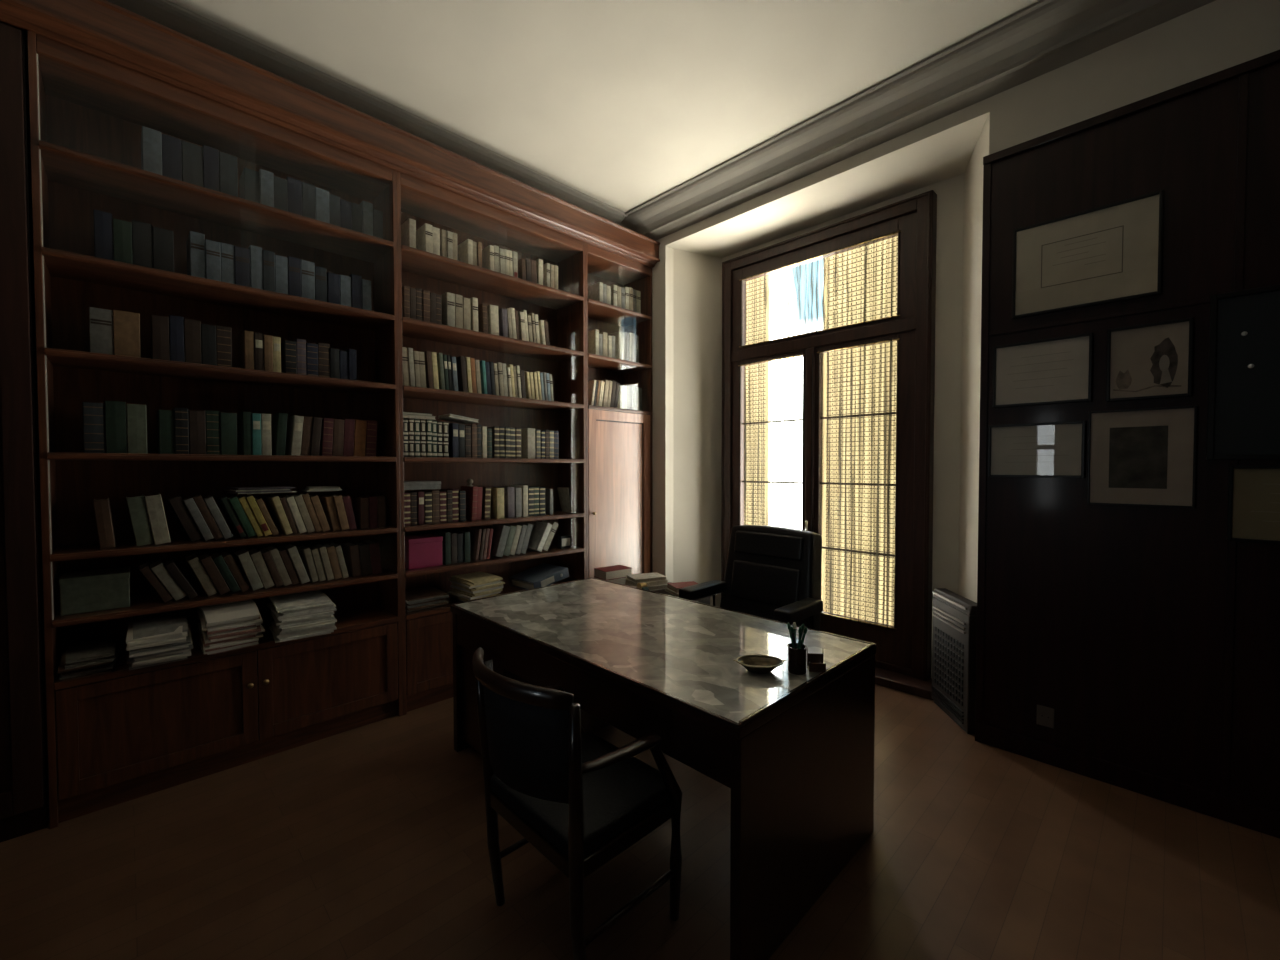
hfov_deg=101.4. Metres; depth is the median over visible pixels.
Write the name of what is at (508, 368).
book
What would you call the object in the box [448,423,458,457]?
book
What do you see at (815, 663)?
card holder
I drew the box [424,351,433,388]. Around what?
book
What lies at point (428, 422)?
book
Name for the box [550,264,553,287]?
book
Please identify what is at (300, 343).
book
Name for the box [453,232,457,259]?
book
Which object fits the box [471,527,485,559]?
book
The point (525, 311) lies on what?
book
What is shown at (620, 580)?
book
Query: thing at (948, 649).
grille
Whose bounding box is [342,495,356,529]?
book
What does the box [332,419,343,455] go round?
book
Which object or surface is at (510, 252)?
book
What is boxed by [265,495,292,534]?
book
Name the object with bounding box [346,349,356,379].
book
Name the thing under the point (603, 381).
book
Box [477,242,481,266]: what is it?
book
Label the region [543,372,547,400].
book
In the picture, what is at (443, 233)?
book
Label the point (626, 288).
book
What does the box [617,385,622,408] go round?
book
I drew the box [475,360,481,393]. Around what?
book
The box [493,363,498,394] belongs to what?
book
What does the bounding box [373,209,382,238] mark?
book
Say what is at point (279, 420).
book
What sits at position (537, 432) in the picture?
book
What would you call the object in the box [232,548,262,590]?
book
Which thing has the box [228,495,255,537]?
book
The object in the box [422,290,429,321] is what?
book
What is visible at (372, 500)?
book
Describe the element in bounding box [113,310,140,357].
book
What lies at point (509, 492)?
book
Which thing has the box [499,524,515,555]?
book
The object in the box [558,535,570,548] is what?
box
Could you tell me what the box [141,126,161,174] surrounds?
book
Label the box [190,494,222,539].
book
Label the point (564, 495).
book
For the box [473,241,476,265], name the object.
book
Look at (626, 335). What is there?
book
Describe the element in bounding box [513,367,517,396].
book
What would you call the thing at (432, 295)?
book
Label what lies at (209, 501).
book
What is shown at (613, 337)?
book
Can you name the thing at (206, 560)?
book
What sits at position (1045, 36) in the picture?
trim
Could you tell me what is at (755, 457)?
curtain
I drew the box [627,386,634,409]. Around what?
book
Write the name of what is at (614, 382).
book
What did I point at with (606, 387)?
book
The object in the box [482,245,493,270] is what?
book
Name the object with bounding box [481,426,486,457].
book
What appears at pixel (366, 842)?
floor
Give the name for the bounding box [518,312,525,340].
book
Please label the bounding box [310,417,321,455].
book
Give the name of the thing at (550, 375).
book
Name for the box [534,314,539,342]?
book
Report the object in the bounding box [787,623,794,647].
pen
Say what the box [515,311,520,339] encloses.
book
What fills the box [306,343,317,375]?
book
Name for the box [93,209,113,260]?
book
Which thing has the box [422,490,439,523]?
book
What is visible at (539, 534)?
book
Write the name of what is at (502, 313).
book
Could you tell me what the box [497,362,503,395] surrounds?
book
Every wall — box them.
[652,245,721,606]
[656,0,1259,257]
[958,0,1279,602]
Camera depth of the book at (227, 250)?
2.56 m
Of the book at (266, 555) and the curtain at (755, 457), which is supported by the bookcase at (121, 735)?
the book at (266, 555)
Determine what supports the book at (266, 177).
on the bookcase at (121, 735)
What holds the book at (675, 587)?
on the book at (666, 589)
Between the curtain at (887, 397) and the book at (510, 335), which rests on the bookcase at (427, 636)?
the book at (510, 335)
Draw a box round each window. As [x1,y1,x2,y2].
[721,190,936,680]
[722,173,963,677]
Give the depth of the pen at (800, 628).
1.79 m
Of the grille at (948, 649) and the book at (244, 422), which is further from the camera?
the grille at (948, 649)
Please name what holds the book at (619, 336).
on the bookcase at (618, 440)
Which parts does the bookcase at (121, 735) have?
glass pane, glass pane, panel, glass pane, glass pane, glass pane, glass pane, cabinet door, panel, rail, shelf, shelf, shelf, shelf, shelf, shelf, cabinet door, panel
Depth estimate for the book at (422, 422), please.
3.23 m
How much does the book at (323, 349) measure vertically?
0.193 m
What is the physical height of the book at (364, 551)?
0.179 m
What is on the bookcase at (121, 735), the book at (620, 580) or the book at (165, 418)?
the book at (165, 418)
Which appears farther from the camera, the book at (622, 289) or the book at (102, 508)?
the book at (622, 289)
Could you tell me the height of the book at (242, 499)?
0.208 m
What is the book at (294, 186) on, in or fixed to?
on the bookcase at (121, 735)
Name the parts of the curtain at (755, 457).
rod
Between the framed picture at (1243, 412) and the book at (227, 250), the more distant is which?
the book at (227, 250)
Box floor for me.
[0,684,1279,959]
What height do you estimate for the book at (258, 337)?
0.196 m
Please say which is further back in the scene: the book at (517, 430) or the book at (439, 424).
the book at (517, 430)
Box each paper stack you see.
[58,638,120,681]
[126,609,192,669]
[194,600,264,654]
[224,486,296,493]
[266,590,336,642]
[302,486,341,491]
[405,586,448,613]
[447,571,504,600]
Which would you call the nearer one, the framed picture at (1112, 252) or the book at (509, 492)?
the framed picture at (1112, 252)
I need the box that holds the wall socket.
[1037,704,1054,728]
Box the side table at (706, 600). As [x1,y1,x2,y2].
[653,582,715,604]
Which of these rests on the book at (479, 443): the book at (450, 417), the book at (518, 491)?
the book at (450, 417)
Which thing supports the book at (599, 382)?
on the bookcase at (618, 440)
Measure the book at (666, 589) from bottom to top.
0.020 m
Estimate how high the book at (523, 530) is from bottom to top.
0.215 m
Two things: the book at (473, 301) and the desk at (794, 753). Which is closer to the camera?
the desk at (794, 753)
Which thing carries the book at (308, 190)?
on the bookcase at (121, 735)
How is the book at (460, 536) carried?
on the bookcase at (427, 636)
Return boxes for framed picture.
[987,421,1085,477]
[992,333,1092,407]
[1012,190,1162,318]
[1087,405,1196,507]
[1106,317,1193,401]
[1206,284,1279,459]
[1227,466,1279,543]
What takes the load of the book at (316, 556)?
on the bookcase at (121, 735)
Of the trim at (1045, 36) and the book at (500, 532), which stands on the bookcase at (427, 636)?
the book at (500, 532)
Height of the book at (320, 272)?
0.200 m
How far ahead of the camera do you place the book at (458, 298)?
3.38 m
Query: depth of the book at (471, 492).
3.48 m
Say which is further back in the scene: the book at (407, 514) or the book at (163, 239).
the book at (407, 514)
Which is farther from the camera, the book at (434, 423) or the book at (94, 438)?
the book at (434, 423)
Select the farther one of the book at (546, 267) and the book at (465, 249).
the book at (546, 267)
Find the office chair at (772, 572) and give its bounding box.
[679,525,822,630]
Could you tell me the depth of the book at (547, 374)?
3.87 m
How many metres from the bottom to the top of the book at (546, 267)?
0.197 m
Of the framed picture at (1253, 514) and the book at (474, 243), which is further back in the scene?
the book at (474, 243)
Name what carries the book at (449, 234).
on the bookcase at (427, 636)
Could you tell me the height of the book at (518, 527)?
0.216 m
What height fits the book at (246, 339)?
0.199 m
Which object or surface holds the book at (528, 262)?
on the bookcase at (427, 636)
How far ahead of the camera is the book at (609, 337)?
4.28 m
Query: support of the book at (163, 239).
on the bookcase at (121, 735)
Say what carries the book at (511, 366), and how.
on the bookcase at (427, 636)
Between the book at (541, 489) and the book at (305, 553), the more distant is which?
the book at (541, 489)
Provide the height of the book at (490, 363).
0.234 m
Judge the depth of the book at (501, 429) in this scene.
3.61 m
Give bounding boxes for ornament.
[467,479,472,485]
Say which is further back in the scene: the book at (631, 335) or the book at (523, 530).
the book at (631, 335)
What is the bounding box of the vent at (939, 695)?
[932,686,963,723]
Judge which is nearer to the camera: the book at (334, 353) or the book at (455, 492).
the book at (334, 353)
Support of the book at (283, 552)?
on the bookcase at (121, 735)
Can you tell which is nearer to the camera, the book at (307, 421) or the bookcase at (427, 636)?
the book at (307, 421)
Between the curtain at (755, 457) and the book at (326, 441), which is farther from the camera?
the curtain at (755, 457)
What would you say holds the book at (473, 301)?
on the bookcase at (427, 636)
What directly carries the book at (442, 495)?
on the bookcase at (427, 636)
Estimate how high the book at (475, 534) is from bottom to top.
0.209 m
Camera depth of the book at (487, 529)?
3.54 m
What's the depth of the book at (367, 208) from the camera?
2.99 m
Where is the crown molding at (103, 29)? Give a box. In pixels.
[0,0,659,267]
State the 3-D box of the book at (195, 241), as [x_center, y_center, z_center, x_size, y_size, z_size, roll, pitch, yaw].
[-2.155,-1.057,2.543,0.054,0.228,0.184,-1,2,-44]
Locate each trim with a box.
[106,0,627,223]
[619,0,1215,240]
[875,667,933,700]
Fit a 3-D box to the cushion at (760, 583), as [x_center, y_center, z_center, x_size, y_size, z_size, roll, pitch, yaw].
[0.781,0.640,3.256,0.060,0.252,0.480,11,-7,-44]
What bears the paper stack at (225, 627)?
on the bookcase at (121, 735)
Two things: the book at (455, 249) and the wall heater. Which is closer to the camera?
the wall heater
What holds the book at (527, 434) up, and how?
on the bookcase at (427, 636)
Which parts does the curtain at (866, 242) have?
rod, rod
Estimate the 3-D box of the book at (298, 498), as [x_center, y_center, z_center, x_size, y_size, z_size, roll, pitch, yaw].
[-1.851,0.181,2.860,0.095,0.208,0.178,-1,2,-44]
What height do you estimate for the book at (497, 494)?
0.211 m
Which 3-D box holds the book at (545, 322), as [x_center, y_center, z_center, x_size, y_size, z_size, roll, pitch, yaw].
[-0.740,-1.074,3.915,0.050,0.194,0.165,-1,2,-44]
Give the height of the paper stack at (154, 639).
0.176 m
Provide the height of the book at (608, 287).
0.177 m
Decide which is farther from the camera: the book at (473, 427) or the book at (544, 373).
the book at (544, 373)
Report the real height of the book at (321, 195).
0.200 m
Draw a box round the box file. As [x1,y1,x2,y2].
[405,534,442,569]
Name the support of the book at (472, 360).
on the bookcase at (427, 636)
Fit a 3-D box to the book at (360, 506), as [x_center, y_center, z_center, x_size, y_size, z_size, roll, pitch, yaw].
[-1.631,0.191,3.058,0.044,0.178,0.152,-1,2,-44]
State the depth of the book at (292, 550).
2.79 m
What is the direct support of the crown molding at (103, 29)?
attached to the wall
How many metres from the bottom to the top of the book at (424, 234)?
0.197 m
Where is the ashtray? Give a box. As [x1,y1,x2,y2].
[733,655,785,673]
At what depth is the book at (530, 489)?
3.78 m
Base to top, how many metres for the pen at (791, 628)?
0.151 m
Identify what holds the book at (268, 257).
on the bookcase at (121, 735)
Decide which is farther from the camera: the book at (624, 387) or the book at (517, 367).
the book at (624, 387)
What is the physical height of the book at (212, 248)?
0.203 m
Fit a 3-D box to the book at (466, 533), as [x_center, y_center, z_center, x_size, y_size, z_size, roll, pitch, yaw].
[-1.192,0.440,3.505,0.042,0.197,0.167,-1,2,-44]
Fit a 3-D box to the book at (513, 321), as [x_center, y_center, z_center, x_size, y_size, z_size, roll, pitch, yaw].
[-0.940,-1.088,3.726,0.051,0.232,0.171,-1,2,-44]
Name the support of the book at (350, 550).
on the bookcase at (121, 735)
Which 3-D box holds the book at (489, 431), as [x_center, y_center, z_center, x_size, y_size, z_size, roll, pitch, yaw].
[-1.082,-0.250,3.616,0.035,0.201,0.188,-1,2,-44]
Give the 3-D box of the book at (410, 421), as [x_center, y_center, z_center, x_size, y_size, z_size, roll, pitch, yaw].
[-1.447,-0.256,3.246,0.032,0.232,0.170,-1,2,-44]
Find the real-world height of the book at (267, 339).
0.192 m
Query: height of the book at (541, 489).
0.208 m
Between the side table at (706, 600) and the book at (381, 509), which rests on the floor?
the side table at (706, 600)
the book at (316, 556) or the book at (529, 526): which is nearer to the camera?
the book at (316, 556)
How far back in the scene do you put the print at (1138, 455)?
2.34 m
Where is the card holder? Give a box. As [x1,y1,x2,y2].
[807,647,825,671]
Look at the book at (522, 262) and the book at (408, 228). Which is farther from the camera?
the book at (522, 262)
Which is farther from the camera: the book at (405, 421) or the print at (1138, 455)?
the book at (405, 421)
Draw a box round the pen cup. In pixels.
[787,643,806,674]
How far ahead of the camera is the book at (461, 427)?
3.41 m
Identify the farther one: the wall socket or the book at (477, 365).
the book at (477, 365)
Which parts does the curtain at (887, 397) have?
rod, rod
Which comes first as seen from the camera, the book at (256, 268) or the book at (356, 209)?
the book at (256, 268)
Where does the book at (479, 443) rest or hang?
on the bookcase at (427, 636)
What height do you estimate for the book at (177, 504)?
0.219 m
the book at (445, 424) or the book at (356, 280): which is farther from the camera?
the book at (445, 424)
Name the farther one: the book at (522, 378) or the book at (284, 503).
the book at (522, 378)
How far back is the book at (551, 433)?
3.89 m
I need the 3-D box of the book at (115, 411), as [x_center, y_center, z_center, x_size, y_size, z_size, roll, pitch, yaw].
[-2.348,-0.232,2.349,0.066,0.228,0.152,-1,2,-44]
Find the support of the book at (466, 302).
on the bookcase at (427, 636)
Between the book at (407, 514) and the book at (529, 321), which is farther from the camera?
the book at (529, 321)
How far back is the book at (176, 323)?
2.42 m
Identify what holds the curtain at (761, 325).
attached to the wall window at (950, 192)
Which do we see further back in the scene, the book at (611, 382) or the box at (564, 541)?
the book at (611, 382)
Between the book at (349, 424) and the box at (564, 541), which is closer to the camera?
the book at (349, 424)
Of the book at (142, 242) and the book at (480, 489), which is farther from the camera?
the book at (480, 489)
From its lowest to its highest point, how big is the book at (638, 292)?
0.215 m
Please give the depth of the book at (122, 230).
2.30 m
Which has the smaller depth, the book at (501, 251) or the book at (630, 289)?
the book at (501, 251)
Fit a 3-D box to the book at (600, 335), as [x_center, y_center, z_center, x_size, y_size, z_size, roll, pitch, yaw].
[-0.368,-1.082,4.279,0.042,0.192,0.154,-1,2,-44]
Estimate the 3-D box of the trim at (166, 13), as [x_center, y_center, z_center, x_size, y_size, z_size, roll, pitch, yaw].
[-1.762,-2.090,2.970,4.320,0.200,0.345,-1,2,-44]
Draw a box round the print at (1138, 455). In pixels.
[1109,426,1167,488]
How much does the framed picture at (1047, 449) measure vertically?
0.270 m
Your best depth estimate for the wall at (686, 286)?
4.57 m
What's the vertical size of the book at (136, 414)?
0.220 m
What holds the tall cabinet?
on the floor
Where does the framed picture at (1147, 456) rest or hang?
attached to the panelling
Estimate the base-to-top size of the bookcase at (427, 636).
3.190 m
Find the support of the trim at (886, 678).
attached to the wall at (1252, 31)
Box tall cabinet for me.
[0,22,48,841]
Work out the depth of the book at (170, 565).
2.46 m
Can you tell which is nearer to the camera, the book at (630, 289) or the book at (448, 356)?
the book at (448, 356)
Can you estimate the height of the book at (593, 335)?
0.218 m
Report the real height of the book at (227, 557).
0.197 m
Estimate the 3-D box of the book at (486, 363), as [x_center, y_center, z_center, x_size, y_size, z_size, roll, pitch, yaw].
[-1.077,-0.683,3.591,0.047,0.228,0.162,-1,2,-44]
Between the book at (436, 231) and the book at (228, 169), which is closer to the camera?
the book at (228, 169)
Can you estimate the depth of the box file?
3.25 m
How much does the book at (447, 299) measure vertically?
0.230 m
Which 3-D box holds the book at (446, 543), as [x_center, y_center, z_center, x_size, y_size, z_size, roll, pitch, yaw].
[-1.292,0.438,3.423,0.037,0.206,0.178,-1,2,-44]
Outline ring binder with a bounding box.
[509,563,568,589]
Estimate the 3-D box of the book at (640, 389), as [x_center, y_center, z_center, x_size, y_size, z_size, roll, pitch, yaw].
[-0.058,-0.697,4.614,0.033,0.205,0.184,-1,2,-44]
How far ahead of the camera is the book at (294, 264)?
2.75 m
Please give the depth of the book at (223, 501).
2.60 m
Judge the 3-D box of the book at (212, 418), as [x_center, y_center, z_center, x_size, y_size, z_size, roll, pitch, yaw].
[-2.118,-0.230,2.588,0.052,0.212,0.171,-1,2,-44]
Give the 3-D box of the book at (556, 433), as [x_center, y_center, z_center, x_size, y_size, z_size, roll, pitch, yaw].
[-0.682,-0.264,3.988,0.043,0.210,0.165,-1,2,-44]
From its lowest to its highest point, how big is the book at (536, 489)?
0.210 m
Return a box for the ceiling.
[169,0,1039,211]
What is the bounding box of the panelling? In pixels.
[975,50,1279,838]
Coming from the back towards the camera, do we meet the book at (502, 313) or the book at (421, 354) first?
the book at (502, 313)
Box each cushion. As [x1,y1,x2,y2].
[731,560,800,606]
[734,531,803,560]
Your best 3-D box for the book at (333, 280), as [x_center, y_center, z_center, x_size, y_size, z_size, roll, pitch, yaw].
[-1.734,-1.043,2.933,0.058,0.181,0.161,-1,2,-44]
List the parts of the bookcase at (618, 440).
panel, panel, rail, cabinet door, shelf, shelf, shelf, panel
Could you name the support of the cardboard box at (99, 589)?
on the bookcase at (121, 735)
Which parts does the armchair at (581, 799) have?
leg, rail, backrest, armrest, leg, seat, seat frame, armrest, leg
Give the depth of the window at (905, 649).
3.62 m
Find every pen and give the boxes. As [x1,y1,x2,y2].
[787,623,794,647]
[790,626,796,648]
[793,622,795,639]
[798,626,801,648]
[801,627,807,648]
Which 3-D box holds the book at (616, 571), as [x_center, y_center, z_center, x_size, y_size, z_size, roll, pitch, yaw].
[-0.198,0.681,3.866,0.235,0.062,0.160,-1,2,-38]
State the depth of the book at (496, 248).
3.56 m
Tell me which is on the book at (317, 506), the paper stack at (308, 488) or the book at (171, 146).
the paper stack at (308, 488)
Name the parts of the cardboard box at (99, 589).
lid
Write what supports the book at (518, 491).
on the bookcase at (427, 636)
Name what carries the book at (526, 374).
on the bookcase at (427, 636)
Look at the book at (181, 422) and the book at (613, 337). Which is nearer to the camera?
the book at (181, 422)
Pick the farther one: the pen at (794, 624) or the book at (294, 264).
the book at (294, 264)
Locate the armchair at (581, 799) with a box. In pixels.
[472,647,682,959]
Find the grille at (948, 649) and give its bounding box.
[933,626,963,705]
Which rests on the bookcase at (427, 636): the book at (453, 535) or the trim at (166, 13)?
the book at (453, 535)
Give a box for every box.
[59,567,129,615]
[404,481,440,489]
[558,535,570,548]
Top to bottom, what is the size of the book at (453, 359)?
0.227 m
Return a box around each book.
[82,402,105,452]
[89,307,113,354]
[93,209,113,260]
[93,498,115,548]
[105,401,126,452]
[113,218,131,263]
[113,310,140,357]
[126,404,146,453]
[126,495,153,545]
[132,220,152,267]
[139,561,172,601]
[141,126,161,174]
[144,494,170,544]
[149,559,186,600]
[150,315,169,360]
[152,226,173,271]
[157,410,174,453]
[161,134,181,180]
[163,558,197,598]
[167,495,202,541]
[169,315,183,361]
[173,407,188,453]
[181,140,202,186]
[183,496,213,540]
[184,318,200,363]
[185,553,217,596]
[187,231,204,277]
[188,410,205,453]
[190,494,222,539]
[197,552,229,594]
[201,324,216,365]
[203,145,218,191]
[203,496,232,538]
[205,239,220,280]
[205,410,219,454]
[210,551,240,593]
[216,325,231,366]
[216,496,246,537]
[219,151,237,196]
[219,550,249,591]
[220,242,234,283]
[220,412,236,454]
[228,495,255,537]
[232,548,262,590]
[234,246,249,286]
[237,412,251,454]
[237,495,263,536]
[239,168,259,202]
[239,330,253,369]
[244,494,271,536]
[248,245,262,289]
[248,548,274,588]
[251,413,261,454]
[254,332,263,370]
[254,497,278,535]
[259,169,273,206]
[259,548,283,587]
[261,414,271,454]
[262,250,274,291]
[263,335,272,371]
[264,545,291,585]
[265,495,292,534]
[271,413,287,454]
[273,337,280,371]
[274,176,287,210]
[275,255,287,293]
[277,546,299,584]
[279,496,298,533]
[281,340,296,373]
[281,543,309,583]
[285,415,303,455]
[285,495,306,533]
[286,177,301,214]
[287,256,300,296]
[291,494,314,532]
[294,339,305,374]
[296,545,318,582]
[300,416,312,455]
[300,493,321,532]
[301,182,315,219]
[301,260,314,299]
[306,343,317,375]
[309,494,329,531]
[309,545,326,581]
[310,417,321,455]
[312,543,333,580]
[315,187,329,223]
[315,266,326,301]
[316,343,329,377]
[318,495,339,530]
[319,418,333,455]
[324,543,341,579]
[327,272,339,304]
[329,194,339,225]
[329,348,339,378]
[330,542,348,578]
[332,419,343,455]
[332,494,348,530]
[339,351,347,379]
[340,199,351,229]
[340,275,350,306]
[340,419,354,455]
[340,542,361,576]
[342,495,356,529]
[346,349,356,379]
[349,274,361,308]
[351,202,361,232]
[352,497,368,528]
[353,420,366,455]
[356,542,371,575]
[359,201,372,235]
[359,495,377,528]
[362,279,371,310]
[365,420,376,456]
[368,495,385,527]
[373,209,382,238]
[401,218,415,247]
[402,285,409,317]
[402,347,409,385]
[403,412,431,415]
[403,414,435,419]
[403,419,408,456]
[404,492,410,525]
[406,492,417,524]
[407,348,414,386]
[407,491,424,524]
[408,419,413,456]
[410,287,415,318]
[413,351,420,386]
[414,419,419,456]
[415,288,422,320]
[416,223,432,252]
[419,352,426,387]
[420,419,425,456]
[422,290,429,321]
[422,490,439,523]
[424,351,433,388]
[424,492,431,523]
[426,420,431,456]
[430,292,435,322]
[431,352,438,388]
[432,227,439,254]
[432,421,436,456]
[434,530,450,564]
[436,294,441,323]
[437,353,444,389]
[437,421,442,456]
[438,414,478,423]
[439,489,452,522]
[439,491,446,522]
[440,229,446,256]
[441,292,454,326]
[443,355,448,389]
[443,422,448,457]
[443,489,458,521]
[447,231,452,258]
[447,355,452,390]
[447,531,456,563]
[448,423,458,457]
[451,357,457,390]
[452,531,463,562]
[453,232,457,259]
[453,530,469,561]
[455,294,462,328]
[456,356,467,391]
[457,239,472,264]
[458,424,464,457]
[459,490,465,521]
[461,486,477,520]
[463,297,470,329]
[465,357,472,392]
[465,425,476,457]
[465,426,470,457]
[468,527,481,559]
[470,297,478,331]
[470,358,476,392]
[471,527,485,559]
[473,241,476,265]
[473,486,490,519]
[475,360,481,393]
[476,424,481,457]
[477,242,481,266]
[477,487,482,519]
[478,303,487,332]
[478,527,489,559]
[479,360,486,393]
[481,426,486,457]
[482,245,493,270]
[483,527,492,558]
[485,362,491,394]
[487,305,498,335]
[487,426,499,457]
[487,428,491,457]
[489,362,495,394]
[490,487,503,518]
[490,524,509,556]
[493,245,499,272]
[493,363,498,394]
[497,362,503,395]
[498,308,507,336]
[498,486,514,517]
[499,248,504,273]
[499,427,504,457]
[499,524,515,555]
[502,363,507,395]
[504,249,508,274]
[505,427,510,457]
[505,523,521,555]
[506,308,512,337]
[506,364,515,396]
[506,367,511,396]
[509,250,512,275]
[510,308,516,338]
[510,428,515,457]
[511,485,527,516]
[511,523,526,554]
[512,251,517,277]
[513,366,521,397]
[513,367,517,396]
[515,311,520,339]
[515,428,520,457]
[515,487,521,516]
[516,522,532,553]
[518,259,525,279]
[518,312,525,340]
[519,310,528,340]
[520,370,525,397]
[521,428,534,458]
[524,372,531,398]
[526,259,531,281]
[527,313,535,342]
[527,315,532,341]
[527,521,551,551]
[528,486,538,515]
[528,487,533,515]
[529,372,534,398]
[531,260,536,282]
[533,372,538,399]
[533,486,544,514]
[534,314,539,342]
[535,259,542,284]
[535,430,540,458]
[536,371,541,399]
[538,320,545,344]
[540,373,544,399]
[541,430,548,458]
[541,431,544,458]
[542,520,557,550]
[543,263,549,286]
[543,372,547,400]
[544,321,549,344]
[545,489,552,514]
[546,373,550,400]
[549,374,553,400]
[549,431,553,458]
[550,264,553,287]
[554,265,557,288]
[554,431,558,458]
[557,487,573,512]
[588,282,602,301]
[588,329,598,354]
[588,380,595,404]
[593,381,597,405]
[594,565,631,579]
[594,577,625,584]
[595,380,600,405]
[598,381,602,405]
[599,332,607,356]
[599,334,602,355]
[600,381,604,405]
[602,380,609,406]
[603,284,606,302]
[607,285,610,304]
[607,381,612,406]
[608,335,611,356]
[609,332,623,359]
[610,284,616,305]
[610,380,616,407]
[612,336,614,357]
[614,383,619,407]
[617,286,621,307]
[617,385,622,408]
[621,287,624,308]
[623,287,628,309]
[623,332,628,360]
[623,386,626,408]
[625,579,667,586]
[625,583,667,590]
[626,572,665,582]
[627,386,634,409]
[629,287,632,310]
[629,332,634,361]
[633,289,636,311]
[635,335,638,362]
[635,387,638,409]
[637,290,640,312]
[639,388,641,410]
[665,588,678,596]
[668,581,697,592]
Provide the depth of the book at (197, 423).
2.48 m
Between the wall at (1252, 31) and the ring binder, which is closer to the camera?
the wall at (1252, 31)
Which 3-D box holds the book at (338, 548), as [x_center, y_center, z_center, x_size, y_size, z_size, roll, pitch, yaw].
[-1.728,0.457,2.993,0.068,0.188,0.186,-1,2,-44]
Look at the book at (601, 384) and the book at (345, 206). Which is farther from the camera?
the book at (601, 384)
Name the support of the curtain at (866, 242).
hanging from the window at (905, 649)
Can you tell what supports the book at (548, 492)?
on the bookcase at (427, 636)
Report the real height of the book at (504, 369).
0.237 m
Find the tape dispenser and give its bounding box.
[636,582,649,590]
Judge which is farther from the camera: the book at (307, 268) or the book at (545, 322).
the book at (545, 322)
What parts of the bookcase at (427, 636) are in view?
panel, cabinet door, panel, rail, shelf, shelf, shelf, shelf, shelf, shelf, panel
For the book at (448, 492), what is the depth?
3.35 m
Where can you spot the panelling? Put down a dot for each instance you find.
(1151, 636)
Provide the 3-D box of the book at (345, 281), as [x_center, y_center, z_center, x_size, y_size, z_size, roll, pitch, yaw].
[-1.692,-1.046,2.973,0.056,0.184,0.156,-1,2,-44]
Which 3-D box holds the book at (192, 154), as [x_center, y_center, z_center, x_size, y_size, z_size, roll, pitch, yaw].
[-2.154,-1.470,2.515,0.075,0.216,0.160,-1,2,-44]
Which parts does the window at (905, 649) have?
door, bolt rod, transom sash, door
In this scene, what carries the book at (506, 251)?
on the bookcase at (427, 636)
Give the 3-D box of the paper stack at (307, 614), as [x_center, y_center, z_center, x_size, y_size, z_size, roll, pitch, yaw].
[-1.807,0.718,2.804,0.284,0.181,0.344,-1,2,-42]
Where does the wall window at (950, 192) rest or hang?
in the wall at (1252, 31)
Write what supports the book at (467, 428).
on the bookcase at (427, 636)
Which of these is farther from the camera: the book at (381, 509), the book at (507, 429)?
the book at (507, 429)
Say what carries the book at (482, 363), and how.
on the bookcase at (427, 636)
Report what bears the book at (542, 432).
on the bookcase at (427, 636)
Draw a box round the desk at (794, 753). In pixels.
[450,577,875,959]
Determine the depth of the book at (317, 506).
2.85 m
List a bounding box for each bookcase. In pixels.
[27,30,402,828]
[396,171,585,714]
[585,243,651,577]
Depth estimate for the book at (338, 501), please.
2.92 m
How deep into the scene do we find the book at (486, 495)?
3.54 m
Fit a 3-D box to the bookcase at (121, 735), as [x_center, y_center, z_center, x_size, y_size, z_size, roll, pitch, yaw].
[-2.019,-0.188,2.698,1.395,3.190,0.385,-1,2,-44]
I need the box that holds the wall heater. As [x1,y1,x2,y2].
[931,588,976,733]
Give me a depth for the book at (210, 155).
2.50 m
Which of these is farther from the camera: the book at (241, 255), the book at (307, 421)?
the book at (307, 421)
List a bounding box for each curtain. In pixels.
[738,354,803,529]
[739,231,900,347]
[746,274,770,525]
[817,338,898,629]
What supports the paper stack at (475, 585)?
on the bookcase at (427, 636)
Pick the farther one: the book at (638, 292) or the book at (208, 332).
the book at (638, 292)
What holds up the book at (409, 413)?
on the book at (405, 416)
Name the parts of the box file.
lid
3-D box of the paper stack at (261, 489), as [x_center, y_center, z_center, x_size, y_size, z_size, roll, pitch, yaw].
[-1.975,0.051,2.730,0.204,0.030,0.276,1,2,40]
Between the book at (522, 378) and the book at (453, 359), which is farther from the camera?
the book at (522, 378)
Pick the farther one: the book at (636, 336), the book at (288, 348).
the book at (636, 336)
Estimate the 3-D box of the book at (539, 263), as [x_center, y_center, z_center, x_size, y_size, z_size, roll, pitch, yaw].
[-0.780,-1.500,3.873,0.040,0.208,0.176,-1,2,-44]
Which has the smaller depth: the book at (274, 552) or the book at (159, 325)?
the book at (159, 325)
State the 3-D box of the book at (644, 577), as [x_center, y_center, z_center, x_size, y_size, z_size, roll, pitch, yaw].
[0.045,0.698,3.748,0.240,0.026,0.170,-1,1,-23]
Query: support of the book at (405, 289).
on the bookcase at (427, 636)

